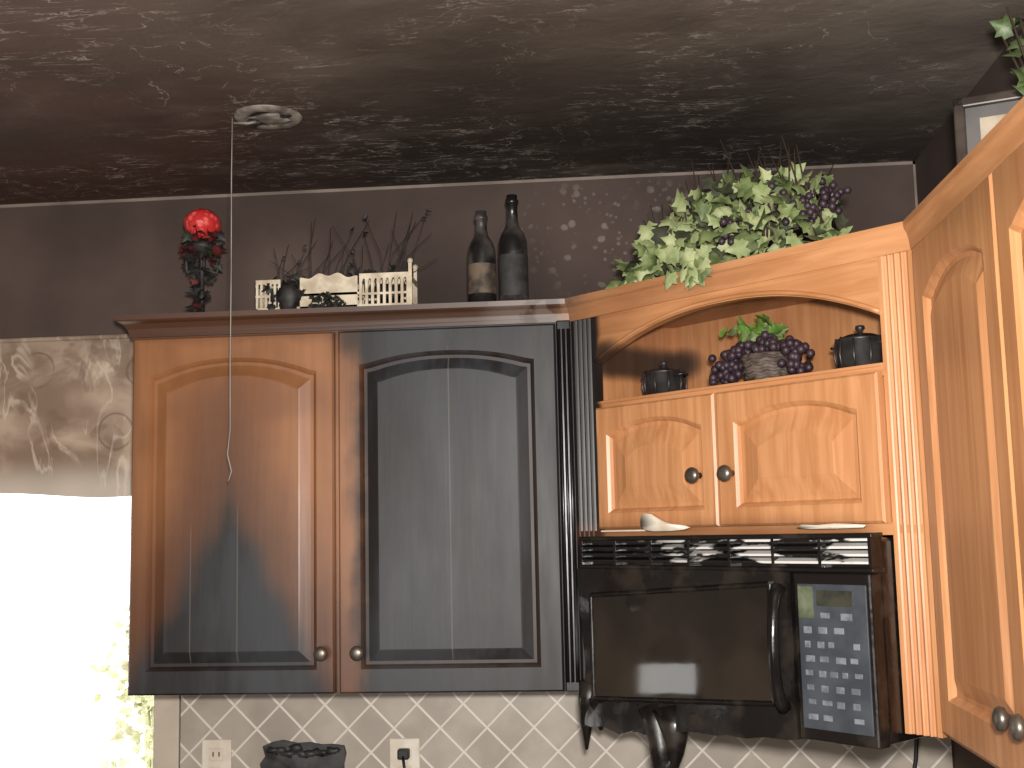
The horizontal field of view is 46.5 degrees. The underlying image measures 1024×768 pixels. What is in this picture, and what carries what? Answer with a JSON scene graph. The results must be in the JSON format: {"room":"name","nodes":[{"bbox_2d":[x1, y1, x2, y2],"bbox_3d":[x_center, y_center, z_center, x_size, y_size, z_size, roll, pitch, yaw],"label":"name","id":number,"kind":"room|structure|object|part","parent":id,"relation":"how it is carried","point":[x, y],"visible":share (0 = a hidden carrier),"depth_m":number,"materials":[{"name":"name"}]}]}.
{"room":"fire-damaged room","nodes":[
{"label":"fire-damaged room","id":0,"kind":"room"},
{"bbox_2d":[0,165,953,767],"bbox_3d":[-0.728,0.804,3.005,3.765,2.593,0.140,-2,-7,5],"label":"wall","id":1,"kind":"structure","parent":0,"point":[66,270],"depth_m":3.05,"materials":[{"name":"paint"}]},
{"bbox_2d":[0,334,133,497],"bbox_3d":[-1.548,0.098,3.075,1.408,0.414,0.038,-2,-7,5],"label":"window valance","id":2,"kind":"object","parent":1,"relation":"attached to","point":[66,402],"visible":0.75,"depth_m":3.02,"materials":[{"name":"fabric"}]},
{"bbox_2d":[153,695,179,767],"bbox_3d":[-1.520,0.634,3.064,1.409,1.080,0.130,-2,-7,5],"label":"window frame","id":3,"kind":"structure","parent":1,"relation":"in","point":[166,736],"depth_m":2.93,"materials":[{"name":"beige wood"}]},
{"bbox_2d":[128,320,580,695],"bbox_3d":[-0.344,0.275,2.769,0.994,0.830,0.379,-2,-7,5],"label":"upper cabinet","id":4,"kind":"object","parent":1,"relation":"attached to","point":[395,512],"visible":1,"depth_m":2.61,"materials":[{"name":"brown wood"}]},
{"bbox_3d":[-0.619,0.284,2.643,0.462,0.790,0.020,-2,-7,5],"label":"door","id":5,"kind":"part","parent":4,"relation":"part of","materials":[{"name":"brown wood"}]},
{"bbox_3d":[-0.410,0.580,2.562,0.032,0.032,0.031,-2,-7,5],"label":"door knob","id":6,"kind":"part","parent":4,"relation":"part of","materials":[{"name":"grey metal"}]},
{"bbox_3d":[-0.331,0.577,2.555,0.032,0.032,0.031,-2,-7,5],"label":"door knob","id":7,"kind":"part","parent":4,"relation":"part of","materials":[{"name":"grey metal"}]},
{"bbox_3d":[-0.138,0.268,2.600,0.485,0.790,0.020,-2,-7,5],"label":"door","id":8,"kind":"part","parent":4,"relation":"part of","materials":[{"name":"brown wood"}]},
{"bbox_2d":[0,161,917,207],"bbox_3d":[-0.819,-0.304,3.073,3.645,0.373,0.006,-2,-7,5],"label":"crown molding","id":9,"kind":"structure","parent":1,"relation":"attached to","point":[912,163],"depth_m":3.03,"materials":[{"name":"brown paint"}]},
{"bbox_2d":[180,691,952,767],"bbox_3d":[0.103,0.894,2.842,1.839,0.500,0.007,-2,-7,5],"label":"tile backsplash","id":10,"kind":"structure","parent":1,"relation":"attached to","point":[453,729],"depth_m":2.86,"materials":[{"name":"beige tile"}]},
{"bbox_2d":[202,739,231,767],"bbox_3d":[-0.721,0.927,2.907,0.074,0.116,0.008,-2,-7,5],"label":"wall outlet","id":11,"kind":"object","parent":10,"relation":"attached to","point":[216,753],"visible":1,"depth_m":2.91,"materials":[{"name":"beige plastic"}]},
{"bbox_2d":[260,740,346,767],"bbox_3d":[-0.501,0.893,2.883,0.211,0.064,0.024,-2,-7,5],"label":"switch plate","id":12,"kind":"object","parent":10,"relation":"attached to","point":[281,753],"visible":1,"depth_m":2.87,"materials":[{"name":"metal"}]},
{"bbox_2d":[390,738,419,767],"bbox_3d":[-0.252,0.879,2.851,0.070,0.067,0.043,-2,-7,5],"label":"wall outlet","id":13,"kind":"object","parent":10,"relation":"attached to","point":[404,752],"visible":1,"depth_m":2.83,"materials":[{"name":"beige plastic"}]},
{"bbox_2d":[912,738,918,767],"bbox_3d":[0.907,0.876,2.752,0.073,0.422,0.012,-4,-7,21],"label":"power cord","id":14,"kind":"object","parent":10,"relation":"attached to","point":[916,741],"visible":0.39,"depth_m":2.74,"materials":[{"name":"black rubber"}]},
{"bbox_2d":[0,0,1023,204],"bbox_3d":[-1.031,-0.806,0.875,3.885,0.100,4.790,-2,-7,5],"label":"ceiling","id":15,"kind":"structure","parent":0,"point":[100,99],"depth_m":2.38,"materials":[{"name":"paint"}]},
{"bbox_2d":[227,118,232,480],"bbox_3d":[-0.585,-0.183,2.478,0.011,0.768,0.005,-2,-7,5],"label":"hanging wire","id":16,"kind":"object","parent":15,"relation":"hanging from","point":[232,118],"visible":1,"depth_m":2.48,"materials":[{"name":"grey metal"}]},
{"bbox_2d":[233,105,301,129],"bbox_3d":[-0.517,-0.558,2.521,0.146,0.023,0.142,-2,-7,5],"label":"ceiling light ring","id":17,"kind":"object","parent":15,"relation":"attached to","point":[266,117],"depth_m":2.50,"materials":[{"name":"grey metal"}]},
{"bbox_2d":[915,28,1023,767],"bbox_3d":[0.872,0.467,0.535,0.120,2.593,4.530,-2,-7,5],"label":"wall","id":18,"kind":"structure","parent":0,"point":[937,160],"depth_m":2.64,"materials":[{"name":"paint"}]},
{"bbox_2d":[114,97,1023,338],"bbox_3d":[-0.038,-0.244,1.849,1.872,0.066,2.263,-2,-7,5],"label":"trim","id":19,"kind":"structure","parent":18,"relation":"attached to","point":[1007,135],"depth_m":2.48,"materials":[{"name":"brown wood"}]},
{"bbox_2d":[178,208,227,311],"bbox_3d":[-0.733,-0.282,2.832,0.111,0.277,0.109,2,-8,-27],"label":"candle holder","id":20,"kind":"object","parent":19,"relation":"on","point":[202,224],"visible":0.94,"depth_m":2.82,"materials":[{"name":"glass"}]},
{"bbox_2d":[256,209,437,309],"bbox_3d":[-0.384,-0.281,2.783,0.426,0.249,0.112,-2,-7,5],"label":"planter","id":21,"kind":"object","parent":19,"relation":"on","point":[320,290],"visible":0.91,"depth_m":2.76,"materials":[{"name":"beige paint"}]},
{"bbox_2d":[468,210,496,301],"bbox_3d":[-0.070,-0.284,2.746,0.066,0.232,0.066,-2,-7,5],"label":"wine bottle","id":22,"kind":"object","parent":19,"relation":"on","point":[482,278],"visible":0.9,"depth_m":2.72,"materials":[{"name":"black glass"}]},
{"bbox_2d":[498,194,528,300],"bbox_3d":[0.002,-0.304,2.783,0.069,0.278,0.069,-2,-7,5],"label":"wine bottle","id":23,"kind":"object","parent":19,"relation":"on","point":[513,253],"visible":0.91,"depth_m":2.75,"materials":[{"name":"black glass"}]},
{"bbox_2d":[953,89,1023,164],"bbox_3d":[0.817,-0.387,1.956,0.165,0.200,0.047,-5,-8,25],"label":"framed picture","id":24,"kind":"object","parent":19,"relation":"on","point":[976,116],"visible":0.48,"depth_m":1.98},
{"bbox_2d":[989,6,1023,94],"bbox_3d":[0.798,-0.439,1.788,0.138,0.269,0.157,-2,-7,5],"label":"ivy","id":25,"kind":"object","parent":19,"relation":"on","point":[1003,27],"visible":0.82,"depth_m":1.81,"materials":[{"name":"green plant"}]},
{"bbox_2d":[571,250,949,737],"bbox_3d":[0.545,0.212,2.418,0.843,0.830,0.923,-2,-7,5],"label":"upper cabinet","id":26,"kind":"object","parent":18,"relation":"attached to","point":[826,448],"visible":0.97,"depth_m":2.21,"materials":[{"name":"brown wood"}]},
{"bbox_3d":[0.290,0.161,2.397,0.020,0.254,0.326,5,-9,-40],"label":"door","id":27,"kind":"part","parent":26,"relation":"part of","materials":[{"name":"brown wood"}]},
{"bbox_2d":[640,361,688,394],"bbox_3d":[0.320,-0.007,2.502,0.098,0.082,0.098,-2,-7,5],"label":"lidded pot","id":28,"kind":"object","parent":26,"relation":"in","point":[657,380],"visible":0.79,"depth_m":2.46,"materials":[{"name":"metal"}]},
{"bbox_3d":[0.349,0.175,2.284,0.031,0.032,0.032,5,-9,-40],"label":"door knob","id":29,"kind":"part","parent":26,"relation":"part of","materials":[{"name":"grey metal"}]},
{"bbox_3d":[0.401,0.167,2.223,0.031,0.032,0.032,5,-9,-40],"label":"door knob","id":30,"kind":"part","parent":26,"relation":"part of","materials":[{"name":"grey metal"}]},
{"bbox_2d":[605,135,852,289],"bbox_3d":[0.422,-0.329,2.379,0.215,0.305,0.544,5,-10,-43],"label":"arrangement","id":31,"kind":"object","parent":26,"relation":"on","point":[783,202],"visible":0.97,"depth_m":2.31,"materials":[{"name":"green plant"}]},
{"bbox_3d":[0.386,0.257,2.242,0.016,0.037,0.640,5,-9,-40],"label":"melted edge trim","id":32,"kind":"part","parent":26,"relation":"part of","materials":[{"name":"beige plastic"}]},
{"bbox_2d":[577,532,924,767],"bbox_3d":[0.485,0.547,2.285,0.415,0.518,0.725,5,-9,-40],"label":"over-range microwave","id":33,"kind":"object","parent":26,"relation":"attached to","point":[792,636],"visible":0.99,"depth_m":2.13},
{"bbox_3d":[0.325,0.512,2.253,0.056,0.320,0.534,5,-9,-40],"label":"door","id":34,"kind":"part","parent":33,"relation":"part of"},
{"bbox_3d":[0.454,0.453,2.044,0.048,0.221,0.028,5,-9,-40],"label":"handle","id":35,"kind":"part","parent":33,"relation":"part of","materials":[{"name":"black plastic"}]},
{"bbox_3d":[0.546,0.455,1.987,0.036,0.280,0.155,5,-9,-40],"label":"control panel","id":36,"kind":"part","parent":33,"relation":"part of","materials":[{"name":"grey plastic"}]},
{"bbox_2d":[708,314,814,385],"bbox_3d":[0.501,-0.066,2.332,0.127,0.149,0.252,5,-9,-42],"label":"basket","id":37,"kind":"object","parent":26,"relation":"in","point":[758,355],"visible":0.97,"depth_m":2.30,"materials":[{"name":"food"}]},
{"bbox_3d":[0.510,0.124,2.134,0.020,0.254,0.354,5,-9,-40],"label":"door","id":38,"kind":"part","parent":26,"relation":"part of","materials":[{"name":"brown wood"}]},
{"bbox_2d":[830,325,882,368],"bbox_3d":[0.628,-0.061,2.143,0.098,0.090,0.098,-2,-7,5],"label":"lidded pot","id":39,"kind":"object","parent":26,"relation":"in","point":[859,348],"visible":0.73,"depth_m":2.11,"materials":[{"name":"metal"}]},
{"bbox_2d":[912,142,1023,767],"bbox_3d":[0.720,0.069,1.280,0.285,0.830,1.330,-2,-7,5],"label":"upper cabinet","id":40,"kind":"object","parent":18,"relation":"attached to","point":[968,270],"visible":1,"depth_m":1.65,"materials":[{"name":"brown wood"}]},
{"bbox_3d":[0.623,0.422,1.503,0.031,0.032,0.032,-2,-7,5],"label":"door knob","id":41,"kind":"part","parent":40,"relation":"part of","materials":[{"name":"grey metal"}]},
{"bbox_3d":[0.618,0.085,1.284,0.020,0.780,0.422,-2,-7,5],"label":"door","id":42,"kind":"part","parent":40,"relation":"part of","materials":[{"name":"brown wood"}]},
{"bbox_3d":[0.617,0.414,1.438,0.031,0.032,0.032,-2,-7,5],"label":"door knob","id":43,"kind":"part","parent":40,"relation":"part of","materials":[{"name":"grey metal"}]},
{"label":"outside","id":44,"kind":"structure","parent":0,"visible":0},
{"bbox_2d":[87,578,153,767],"bbox_3d":[-1.308,1.402,4.300,0.342,1.748,0.444,-2,-7,5],"label":"shrub","id":45,"kind":"object","parent":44,"point":[145,701],"visible":0.27,"depth_m":4.22,"materials":[{"name":"green plant"}]}
]}

